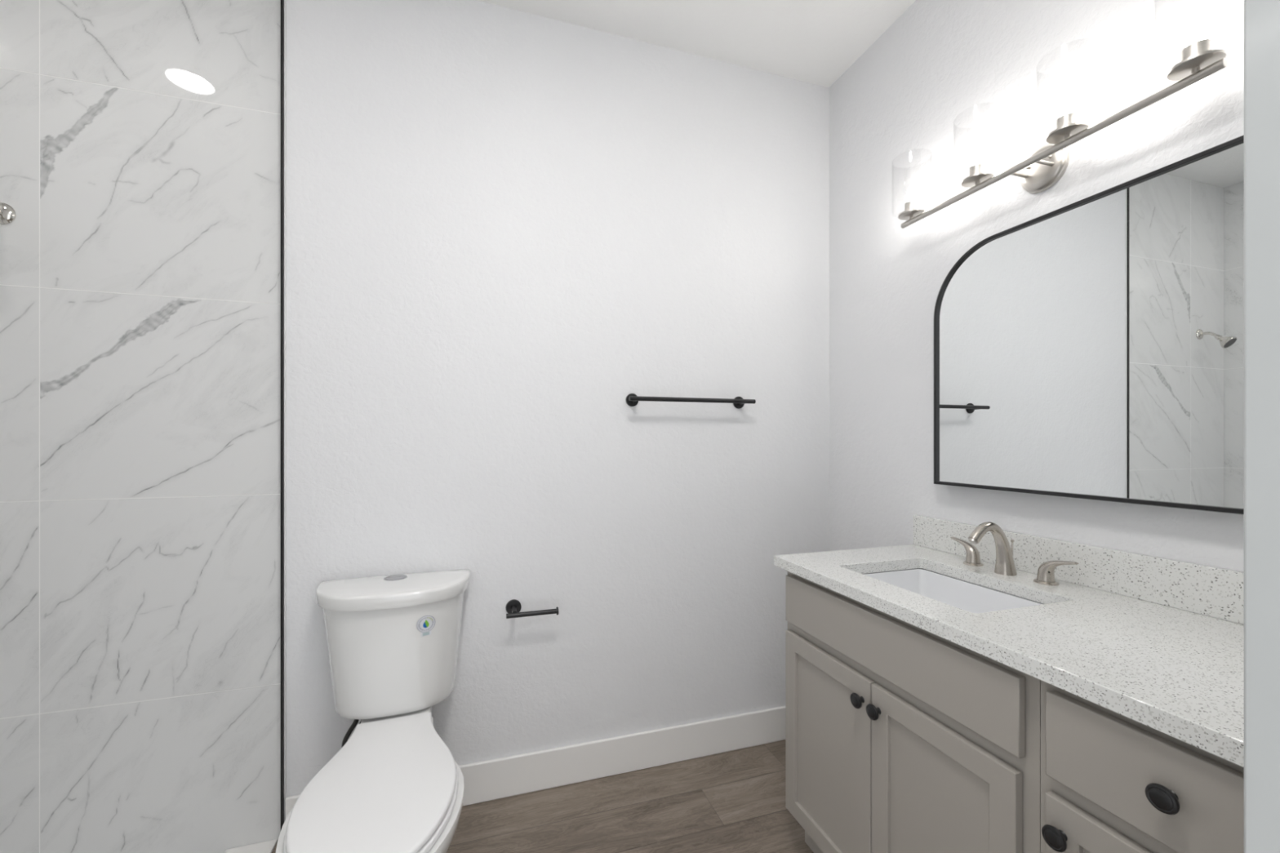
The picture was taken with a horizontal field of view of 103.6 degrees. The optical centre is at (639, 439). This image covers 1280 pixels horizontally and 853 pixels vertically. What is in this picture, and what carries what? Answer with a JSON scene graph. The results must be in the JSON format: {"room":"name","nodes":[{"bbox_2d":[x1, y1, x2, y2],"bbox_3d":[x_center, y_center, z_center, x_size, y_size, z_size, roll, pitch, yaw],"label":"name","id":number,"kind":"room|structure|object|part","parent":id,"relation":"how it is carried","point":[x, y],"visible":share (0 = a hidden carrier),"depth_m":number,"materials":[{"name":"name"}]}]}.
{"room":"bathroom","nodes":[
{"label":"bathroom","id":0,"kind":"room"},
{"bbox_2d":[0,0,829,852],"bbox_3d":[-0.598,-0.084,1.792,2.928,2.867,0.120,0,0,-17],"label":"wall","id":1,"kind":"structure","parent":0,"point":[506,227],"depth_m":1.64,"materials":[{"name":"white paint"}]},
{"bbox_2d":[0,202,16,224],"bbox_3d":[-1.725,-0.583,1.306,0.074,0.130,0.152,0,0,-17],"label":"shower head","id":2,"kind":"object","parent":1,"relation":"attached to","point":[7,214],"visible":1,"depth_m":1.38},
{"bbox_2d":[223,839,277,852],"bbox_3d":[-0.949,1.298,0.770,0.136,0.104,1.640,0,0,-17],"label":"trim","id":3,"kind":"structure","parent":1,"relation":"attached to","point":[267,846],"depth_m":1.53,"materials":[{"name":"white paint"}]},
{"bbox_2d":[280,54,284,829],"bbox_3d":[-1.114,0.030,1.577,0.006,2.440,0.042,0,0,-17],"label":"trim","id":4,"kind":"structure","parent":1,"relation":"attached to","point":[282,55],"depth_m":1.56,"materials":[{"name":"black metal"}]},
{"bbox_2d":[280,0,284,56],"bbox_3d":[-1.114,-1.354,1.577,0.006,0.326,0.042,0,0,-17],"label":"trim","id":5,"kind":"structure","parent":1,"relation":"attached to","point":[282,1],"depth_m":1.56,"materials":[{"name":"black metal"}]},
{"bbox_2d":[284,0,286,798],"bbox_3d":[-1.106,-0.201,1.572,0.006,2.632,0.014,0,0,-17],"label":"trim","id":6,"kind":"structure","parent":1,"relation":"attached to","point":[285,1],"depth_m":1.57,"materials":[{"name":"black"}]},
{"bbox_2d":[506,599,558,618],"bbox_3d":[-0.377,0.591,1.755,0.175,0.053,0.083,0,0,-17],"label":"toilet paper holder","id":7,"kind":"object","parent":1,"relation":"attached to","point":[513,606],"visible":1,"depth_m":1.74,"materials":[{"name":"black metal"}]},
{"bbox_3d":[-0.436,0.591,1.746,0.053,0.053,0.065,0,0,-17],"label":"mounting post","id":8,"kind":"part","parent":7,"relation":"part of","materials":[{"name":"black metal"}]},
{"bbox_2d":[284,705,786,820],"bbox_3d":[-0.147,1.181,1.864,1.999,0.137,0.013,0,0,-17],"label":"baseboard","id":9,"kind":"structure","parent":1,"relation":"attached to","point":[486,780],"depth_m":1.87,"materials":[{"name":"white paint"}]},
{"bbox_2d":[626,393,755,408],"bbox_3d":[0.198,-0.149,1.939,0.515,0.049,0.078,0,0,-17],"label":"towel bar","id":10,"kind":"object","parent":1,"relation":"attached to","point":[632,399],"visible":1,"depth_m":1.90,"materials":[{"name":"black metal"}]},
{"bbox_3d":[-0.021,-0.149,1.877,0.049,0.049,0.065,0,0,-17],"label":"mounting post","id":11,"kind":"part","parent":10,"relation":"part of","materials":[{"name":"black metal"}]},
{"bbox_3d":[0.409,-0.149,2.012,0.049,0.049,0.065,0,0,-17],"label":"mounting post","id":12,"kind":"part","parent":10,"relation":"part of","materials":[{"name":"black metal"}]},
{"bbox_2d":[271,739,813,852],"bbox_3d":[0.190,1.300,0.940,2.137,0.100,2.179,0,0,-17],"label":"floor","id":13,"kind":"structure","parent":0,"point":[734,801],"depth_m":1.68,"materials":[{"name":"brown wood"}]},
{"bbox_2d":[275,568,470,852],"bbox_3d":[-0.662,0.844,1.293,0.446,0.813,0.775,0,0,-20],"label":"toilet","id":14,"kind":"object","parent":13,"relation":"on","point":[395,785],"visible":1,"depth_m":1.43,"materials":[{"name":"white ceramic"}]},
{"bbox_3d":[-0.651,1.052,1.287,0.382,0.395,0.755,0,0,-20],"label":"bowl","id":15,"kind":"part","parent":14,"relation":"part of","materials":[{"name":"white ceramic"}]},
{"bbox_3d":[-0.625,0.845,1.214,0.353,0.014,0.588,0,0,-20],"label":"seat","id":16,"kind":"part","parent":14,"relation":"part of","materials":[{"name":"white plastic"}]},
{"bbox_3d":[-0.625,0.824,1.214,0.345,0.020,0.580,0,0,-20],"label":"seat lid","id":17,"kind":"part","parent":14,"relation":"part of","materials":[{"name":"white plastic"}]},
{"bbox_3d":[-0.754,0.464,1.548,0.446,0.046,0.231,0,0,-20],"label":"tank lid","id":18,"kind":"part","parent":14,"relation":"part of","materials":[{"name":"white ceramic"}]},
{"bbox_3d":[-0.756,0.654,1.554,0.414,0.338,0.208,0,0,-20],"label":"tank","id":19,"kind":"part","parent":14,"relation":"part of","materials":[{"name":"white ceramic"}]},
{"bbox_2d":[786,571,1040,852],"bbox_3d":[0.797,0.821,1.271,0.574,0.858,0.733,0,0,-17],"label":"base cabinet","id":20,"kind":"object","parent":13,"relation":"on","point":[902,736],"visible":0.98,"depth_m":1.12,"materials":[{"name":"grey paint"}]},
{"bbox_3d":[0.500,0.845,1.361,0.016,0.536,0.348,0,0,-17],"label":"door","id":21,"kind":"part","parent":20,"relation":"part of","materials":[{"name":"grey paint"}]},
{"bbox_3d":[0.526,0.628,1.214,0.024,0.035,0.035,0,0,-17],"label":"knob","id":22,"kind":"part","parent":20,"relation":"part of","materials":[{"name":"black metal"}]},
{"bbox_3d":[0.542,0.628,1.163,0.024,0.035,0.035,0,0,-17],"label":"knob","id":23,"kind":"part","parent":20,"relation":"part of","materials":[{"name":"black metal"}]},
{"bbox_3d":[0.552,0.478,1.196,0.016,0.137,0.694,0,0,-17],"label":"false drawer","id":24,"kind":"part","parent":20,"relation":"part of","materials":[{"name":"grey paint"}]},
{"bbox_3d":[0.604,0.845,1.031,0.016,0.536,0.337,0,0,-17],"label":"door","id":25,"kind":"part","parent":20,"relation":"part of","materials":[{"name":"grey paint"}]},
{"bbox_2d":[773,544,1244,767],"bbox_3d":[0.860,0.375,1.093,0.567,0.030,1.164,0,0,-17],"label":"countertop","id":26,"kind":"structure","parent":20,"relation":"on","point":[1178,673],"depth_m":0.92,"materials":[{"name":"stone"}]},
{"bbox_2d":[862,568,1043,613],"bbox_3d":[0.772,0.463,1.285,0.361,0.143,0.478,0,0,-17],"label":"sink","id":27,"kind":"object","parent":26,"relation":"in","point":[966,596],"visible":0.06,"depth_m":1.41,"materials":[{"name":"white ceramic"}]},
{"bbox_2d":[950,521,1079,585],"bbox_3d":[0.937,0.290,1.341,0.158,0.143,0.338,0,0,-17],"label":"faucet","id":28,"kind":"object","parent":26,"relation":"on","point":[1005,564],"visible":1,"depth_m":1.33,"materials":[{"name":"silver metal"}]},
{"bbox_3d":[0.952,0.323,1.476,0.036,0.060,0.089,0,0,-17],"label":"handle","id":29,"kind":"part","parent":28,"relation":"part of","materials":[{"name":"silver metal"}]},
{"bbox_3d":[0.960,0.356,1.451,0.050,0.007,0.050,0,0,-17],"label":"handle","id":30,"kind":"part","parent":28,"relation":"part of","materials":[{"name":"silver metal"}]},
{"bbox_3d":[0.935,0.290,1.338,0.149,0.143,0.050,0,0,-17],"label":"spout","id":31,"kind":"part","parent":28,"relation":"part of","materials":[{"name":"silver metal"}]},
{"bbox_3d":[1.006,0.307,1.361,0.008,0.075,0.008,0,0,-17],"label":"lift rod","id":32,"kind":"part","parent":28,"relation":"part of","materials":[{"name":"silver metal"}]},
{"bbox_3d":[1.018,0.356,1.264,0.050,0.007,0.050,0,0,-17],"label":"handle","id":33,"kind":"part","parent":28,"relation":"part of","materials":[{"name":"silver metal"}]},
{"bbox_3d":[1.026,0.323,1.239,0.036,0.060,0.089,0,0,-17],"label":"handle","id":34,"kind":"part","parent":28,"relation":"part of","materials":[{"name":"silver metal"}]},
{"bbox_2d":[1040,680,1244,852],"bbox_3d":[0.961,0.821,0.750,0.574,0.858,0.359,0,0,-17],"label":"base cabinet","id":35,"kind":"object","parent":13,"relation":"on","point":[1112,782],"visible":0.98,"depth_m":0.72,"materials":[{"name":"grey paint"}]},
{"bbox_3d":[0.658,0.627,0.795,0.024,0.035,0.035,0,0,-17],"label":"knob","id":36,"kind":"part","parent":35,"relation":"part of","materials":[{"name":"black metal"}]},
{"bbox_3d":[0.717,0.845,0.674,0.016,0.536,0.316,0,0,-17],"label":"door","id":37,"kind":"part","parent":35,"relation":"part of","materials":[{"name":"grey paint"}]},
{"bbox_3d":[0.698,0.475,0.669,0.024,0.035,0.035,0,0,-17],"label":"knob","id":38,"kind":"part","parent":35,"relation":"part of","materials":[{"name":"black metal"}]},
{"bbox_2d":[477,0,915,88],"bbox_3d":[-0.283,-1.567,0.791,3.128,0.100,2.179,0,0,-17],"label":"ceiling","id":39,"kind":"structure","parent":0,"point":[814,42],"depth_m":1.84,"materials":[{"name":"white paint"}]},
{"bbox_2d":[829,0,1244,571],"bbox_3d":[1.123,-0.134,1.401,0.120,2.767,1.899,0,0,-17],"label":"wall","id":40,"kind":"structure","parent":0,"point":[946,78],"depth_m":1.58,"materials":[{"name":"white paint"}]},
{"bbox_2d":[897,13,1227,228],"bbox_3d":[1.007,-0.790,1.324,0.148,0.256,0.803,0,0,-17],"label":"vanity light","id":41,"kind":"object","parent":40,"relation":"attached to","point":[1046,166],"visible":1,"depth_m":1.21,"materials":[{"name":"grey metal"}]},
{"bbox_3d":[0.888,-0.805,1.647,0.033,0.068,0.033,0,0,-17],"label":"bulb","id":42,"kind":"part","parent":41,"relation":"part of","materials":[{"name":"white glass"}]},
{"bbox_3d":[0.957,-0.805,1.429,0.033,0.068,0.033,0,0,-17],"label":"bulb","id":43,"kind":"part","parent":41,"relation":"part of","materials":[{"name":"white glass"}]},
{"bbox_3d":[1.019,-0.713,1.358,0.076,0.009,0.009,0,0,-17],"label":"arm","id":44,"kind":"part","parent":41,"relation":"part of","materials":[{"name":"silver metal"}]},
{"bbox_3d":[1.039,-0.713,1.297,0.076,0.009,0.009,0,0,-17],"label":"arm","id":45,"kind":"part","parent":41,"relation":"part of","materials":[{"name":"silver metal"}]},
{"bbox_3d":[1.026,-0.805,1.210,0.033,0.068,0.033,0,0,-17],"label":"bulb","id":46,"kind":"part","parent":41,"relation":"part of","materials":[{"name":"white glass"}]},
{"bbox_3d":[1.095,-0.805,0.992,0.033,0.068,0.033,0,0,-17],"label":"bulb","id":47,"kind":"part","parent":41,"relation":"part of","materials":[{"name":"white glass"}]},
{"bbox_2d":[913,515,1244,624],"bbox_3d":[1.120,0.310,1.175,0.020,0.100,1.164,0,0,-17],"label":"backsplash","id":48,"kind":"structure","parent":40,"relation":"attached to","point":[1215,592],"depth_m":1.17,"materials":[{"name":"stone"}]},
{"bbox_2d":[933,134,1244,514],"bbox_3d":[1.107,-0.218,1.164,0.051,0.720,0.956,0,0,-17],"label":"mirror","id":49,"kind":"object","parent":40,"relation":"attached to","point":[1092,347],"visible":1,"depth_m":1.17,"materials":[{"name":"black mirror"}]},
{"bbox_2d":[1244,0,1279,852],"bbox_3d":[0.875,-0.134,0.412,0.948,2.767,0.140,0,0,-17],"label":"wall","id":50,"kind":"structure","parent":0,"point":[1261,17],"depth_m":0.33,"materials":[{"name":"grey paint"}]}
]}

